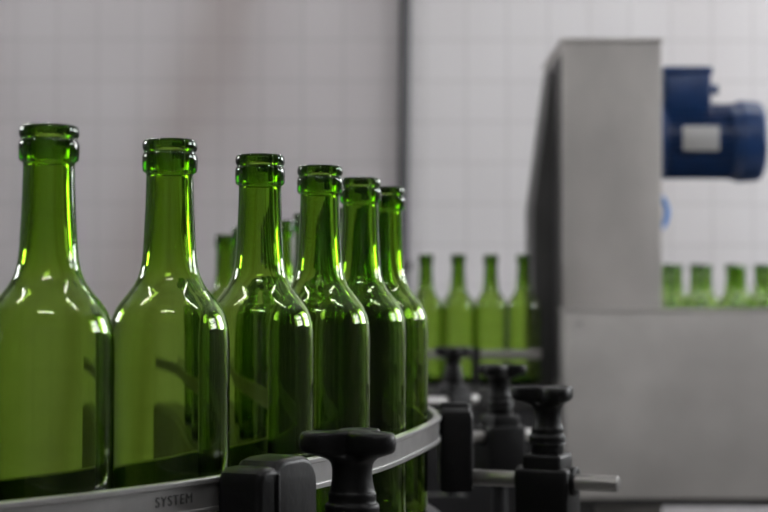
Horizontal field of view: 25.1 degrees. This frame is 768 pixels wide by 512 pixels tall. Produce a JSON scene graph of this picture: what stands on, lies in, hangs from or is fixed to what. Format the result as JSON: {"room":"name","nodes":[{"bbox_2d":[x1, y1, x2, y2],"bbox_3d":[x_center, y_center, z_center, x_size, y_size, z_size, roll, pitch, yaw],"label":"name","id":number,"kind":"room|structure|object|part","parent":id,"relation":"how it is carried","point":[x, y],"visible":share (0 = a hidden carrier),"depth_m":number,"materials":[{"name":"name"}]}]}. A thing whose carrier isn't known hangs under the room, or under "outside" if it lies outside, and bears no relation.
{"room":"processing plant","nodes":[
{"label":"processing plant","id":0,"kind":"room"},
{"bbox_2d":[0,0,767,511],"bbox_3d":[0.001,-0.445,6.612,8.400,3.600,0.200,0,-1,0],"label":"wall","id":1,"kind":"structure","parent":0,"point":[306,82],"depth_m":6.52,"materials":[{"name":"grey tile"}]},
{"bbox_2d":[399,0,411,282],"bbox_3d":[0.077,-0.453,6.488,0.072,3.570,0.048,0,-1,0],"label":"conduit","id":2,"kind":"object","parent":1,"relation":"attached to","point":[405,5],"visible":0.31,"depth_m":6.47,"materials":[{"name":"grey metal"}]},
{"bbox_2d":[428,346,478,499],"bbox_3d":[-0.021,0.264,2.649,0.349,0.243,0.311,0,-1,0],"label":"bracket","id":3,"kind":"object","parent":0,"point":[453,389],"depth_m":2.76,"materials":[{"name":"black plastic"}]},
{"bbox_2d":[473,364,530,511],"bbox_3d":[0.073,0.250,2.018,0.216,0.243,0.151,0,-1,0],"label":"bracket","id":4,"kind":"object","parent":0,"point":[499,438],"depth_m":2.05,"materials":[{"name":"black plastic"}]},
{"bbox_2d":[437,385,619,511],"bbox_3d":[0.130,0.239,1.571,0.160,0.243,0.104,0,-1,0],"label":"bracket","id":5,"kind":"object","parent":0,"point":[547,480],"depth_m":1.55,"materials":[{"name":"black plastic"}]},
{"bbox_3d":[-0.002,1.341,1.719,8.400,0.200,9.900,0,-1,0],"label":"floor","id":6,"kind":"structure","parent":0,"visible":0},
{"bbox_2d":[428,503,439,511],"bbox_3d":[-0.241,0.747,1.953,0.597,0.996,2.701,0,-1,0],"label":"conveyor","id":7,"kind":"object","parent":6,"relation":"on","point":[431,508],"visible":0.02,"depth_m":1.67,"materials":[{"name":"metal"}]},
{"bbox_2d":[0,123,114,500],"bbox_3d":[-0.192,0.075,0.983,0.076,0.300,0.076,0,-1,-7],"label":"wine bottle","id":8,"kind":"object","parent":7,"relation":"on","point":[57,347],"visible":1,"depth_m":0.96,"materials":[{"name":"green glass"}]},
{"bbox_2d":[111,138,229,488],"bbox_3d":[-0.134,0.077,1.071,0.076,0.300,0.076,1,-2,-37],"label":"wine bottle","id":9,"kind":"object","parent":7,"relation":"on","point":[172,340],"visible":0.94,"depth_m":1.04,"materials":[{"name":"green glass"}]},
{"bbox_2d":[0,406,440,511],"bbox_3d":[-0.209,0.164,1.967,0.524,0.021,2.694,0,-1,0],"label":"rail","id":10,"kind":"object","parent":7,"relation":"attached to","point":[200,494],"visible":0.52,"depth_m":1.00,"materials":[{"name":"metal"}]},
{"bbox_3d":[-0.209,0.164,1.967,0.524,0.021,2.694,0,-1,0],"label":"rail","id":11,"kind":"part","parent":10,"relation":"part of","materials":[{"name":"metal"}]},
{"bbox_2d":[219,427,395,511],"bbox_3d":[-0.039,0.227,1.052,0.120,0.243,0.080,0,-1,0],"label":"bracket","id":12,"kind":"object","parent":10,"relation":"attached to","point":[265,482],"depth_m":1.03,"materials":[{"name":"black plastic"}]},
{"bbox_2d":[211,235,232,299],"bbox_3d":[-0.252,0.116,2.738,0.076,0.300,0.076,0,-1,16],"label":"wine bottle","id":13,"kind":"object","parent":7,"relation":"on","point":[223,243],"visible":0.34,"depth_m":2.73,"materials":[{"name":"green glass"}]},
{"bbox_2d":[231,227,236,274],"bbox_3d":[-0.200,0.110,2.448,0.076,0.300,0.076,1,-1,-18],"label":"wine bottle","id":14,"kind":"object","parent":7,"relation":"on","point":[234,230],"visible":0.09,"depth_m":2.44,"materials":[{"name":"green glass"}]},
{"bbox_2d":[217,153,313,465],"bbox_3d":[-0.086,0.080,1.184,0.076,0.300,0.076,1,-2,-28],"label":"wine bottle","id":15,"kind":"object","parent":7,"relation":"on","point":[271,331],"visible":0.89,"depth_m":1.16,"materials":[{"name":"green glass"}]},
{"bbox_2d":[282,220,293,284],"bbox_3d":[-0.133,0.104,2.208,0.076,0.300,0.076,0,-1,18],"label":"wine bottle","id":16,"kind":"object","parent":7,"relation":"on","point":[287,225],"visible":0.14,"depth_m":2.20,"materials":[{"name":"green glass"}]},
{"bbox_2d":[292,213,299,282],"bbox_3d":[-0.090,0.100,2.028,0.076,0.300,0.076,0,-1,18],"label":"wine bottle","id":17,"kind":"object","parent":7,"relation":"on","point":[296,216],"visible":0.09,"depth_m":2.02,"materials":[{"name":"green glass"}]},
{"bbox_2d":[291,164,369,511],"bbox_3d":[-0.048,0.083,1.284,0.076,0.300,0.076,1,-2,-35],"label":"wine bottle","id":18,"kind":"object","parent":7,"relation":"on","point":[340,321],"visible":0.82,"depth_m":1.26,"materials":[{"name":"green glass"}]},
{"bbox_2d":[340,208,341,233],"bbox_3d":[-0.052,0.097,1.903,0.076,0.300,0.076,0,-1,9],"label":"wine bottle","id":19,"kind":"object","parent":7,"relation":"on","point":[340,208],"visible":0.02,"depth_m":1.89,"materials":[{"name":"green glass"}]},
{"bbox_2d":[340,177,405,511],"bbox_3d":[-0.020,0.086,1.415,0.078,0.300,0.078,1,-1,-23],"label":"wine bottle","id":20,"kind":"object","parent":7,"relation":"on","point":[360,197],"visible":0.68,"depth_m":1.40,"materials":[{"name":"green glass"}]},
{"bbox_2d":[378,186,427,511],"bbox_3d":[0.001,0.089,1.533,0.076,0.300,0.076,0,-1,-5],"label":"wine bottle","id":21,"kind":"object","parent":7,"relation":"on","point":[391,206],"visible":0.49,"depth_m":1.51,"materials":[{"name":"green glass"}]},
{"bbox_2d":[428,347,540,511],"bbox_3d":[0.083,0.750,3.978,0.548,1.084,0.190,0,-1,0],"label":"conveyor","id":22,"kind":"object","parent":6,"relation":"on","point":[479,499],"visible":0.16,"depth_m":3.90,"materials":[{"name":"metal"}]},
{"bbox_2d":[415,254,441,384],"bbox_3d":[0.097,0.146,3.988,0.076,0.300,0.076,0,-1,15],"label":"wine bottle","id":23,"kind":"object","parent":22,"relation":"on","point":[432,305],"visible":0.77,"depth_m":3.96,"materials":[{"name":"green glass"}]},
{"bbox_2d":[442,254,473,384],"bbox_3d":[0.172,0.146,3.989,0.076,0.300,0.076,1,-1,-22],"label":"wine bottle","id":24,"kind":"object","parent":22,"relation":"on","point":[458,306],"visible":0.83,"depth_m":3.96,"materials":[{"name":"green glass"}]},
{"bbox_3d":[0.083,0.323,3.989,0.548,0.048,0.190,0,-1,0],"label":"frame","id":25,"kind":"part","parent":22,"relation":"part of","materials":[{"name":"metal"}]},
{"bbox_2d":[474,254,506,384],"bbox_3d":[0.247,0.146,3.989,0.076,0.300,0.076,1,-1,-23],"label":"wine bottle","id":26,"kind":"object","parent":22,"relation":"on","point":[490,310],"visible":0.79,"depth_m":3.96,"materials":[{"name":"green glass"}]},
{"bbox_2d":[507,254,539,384],"bbox_3d":[0.323,0.146,3.986,0.078,0.300,0.078,0,-1,-11],"label":"wine bottle","id":27,"kind":"object","parent":22,"relation":"on","point":[523,309],"visible":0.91,"depth_m":3.96,"materials":[{"name":"green glass"}]},
{"bbox_2d":[526,38,767,511],"bbox_3d":[1.060,0.398,4.180,1.398,1.801,0.624,0,-1,0],"label":"machine","id":28,"kind":"object","parent":6,"relation":"on","point":[672,403],"visible":0.81,"depth_m":3.88,"materials":[{"name":"metal"}]},
{"bbox_3d":[1.078,0.334,3.930,1.350,0.429,0.121,0,-1,0],"label":"housing panel","id":29,"kind":"part","parent":28,"relation":"part of","materials":[{"name":"metal"}]},
{"bbox_2d":[662,195,669,229],"bbox_3d":[0.666,-0.104,4.124,0.038,0.099,0.015,0,-1,0],"label":"air hose","id":30,"kind":"object","parent":28,"relation":"attached to","point":[665,203],"visible":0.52,"depth_m":4.12,"materials":[{"name":"blue plastic"}]},
{"bbox_3d":[1.078,0.927,4.176,1.360,0.743,0.608,0,-1,0],"label":"frame","id":31,"kind":"part","parent":28,"relation":"part of","materials":[{"name":"metal"}]},
{"bbox_2d":[662,66,767,182],"bbox_3d":[0.776,-0.312,4.128,0.257,0.272,0.196,0,-1,0],"label":"motor","id":32,"kind":"object","parent":28,"relation":"attached to","point":[701,139],"visible":0.83,"depth_m":4.06,"materials":[{"name":"blue paint"}]},
{"bbox_3d":[1.799,0.827,5.232,2.400,0.996,0.420,0,-1,0],"label":"conveyor","id":33,"kind":"object","parent":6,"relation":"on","visible":0},
{"bbox_2d":[662,264,678,307],"bbox_3d":[0.842,0.174,5.137,0.076,0.300,0.076,1,-2,-28],"label":"wine bottle","id":34,"kind":"object","parent":33,"relation":"on","point":[669,300],"visible":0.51,"depth_m":5.12,"materials":[{"name":"green glass"}]},
{"bbox_2d":[671,265,685,307],"bbox_3d":[0.895,0.177,5.257,0.076,0.300,0.076,0,-1,-5],"label":"wine bottle","id":35,"kind":"object","parent":33,"relation":"on","point":[677,289],"visible":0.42,"depth_m":5.25,"materials":[{"name":"green glass"}]},
{"bbox_2d":[683,264,707,307],"bbox_3d":[0.930,0.174,5.137,0.076,0.300,0.076,0,-1,17],"label":"wine bottle","id":36,"kind":"object","parent":33,"relation":"on","point":[695,298],"visible":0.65,"depth_m":5.12,"materials":[{"name":"green glass"}]},
{"bbox_2d":[701,265,718,307],"bbox_3d":[0.985,0.177,5.257,0.076,0.300,0.076,-1,-2,27],"label":"wine bottle","id":37,"kind":"object","parent":33,"relation":"on","point":[706,281],"visible":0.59,"depth_m":5.25,"materials":[{"name":"green glass"}]},
{"bbox_2d":[718,264,743,307],"bbox_3d":[1.036,0.175,5.137,0.076,0.300,0.076,0,-1,23],"label":"wine bottle","id":38,"kind":"object","parent":33,"relation":"on","point":[731,298],"visible":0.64,"depth_m":5.12,"materials":[{"name":"green glass"}]},
{"bbox_2d":[736,265,749,307],"bbox_3d":[1.090,0.178,5.257,0.076,0.300,0.076,-1,-2,38],"label":"wine bottle","id":39,"kind":"object","parent":33,"relation":"on","point":[741,269],"visible":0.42,"depth_m":5.25,"materials":[{"name":"green glass"}]},
{"bbox_2d":[747,264,767,307],"bbox_3d":[1.122,0.175,5.137,0.076,0.300,0.076,1,-2,-32],"label":"wine bottle","id":40,"kind":"object","parent":33,"relation":"on","point":[759,298],"visible":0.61,"depth_m":5.12,"materials":[{"name":"green glass"}]},
{"bbox_2d":[765,265,767,294],"bbox_3d":[1.180,0.178,5.257,0.076,0.300,0.076,1,-2,-32],"label":"wine bottle","id":41,"kind":"object","parent":33,"relation":"on","point":[766,271],"visible":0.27,"depth_m":5.25,"materials":[{"name":"green glass"}]}
]}

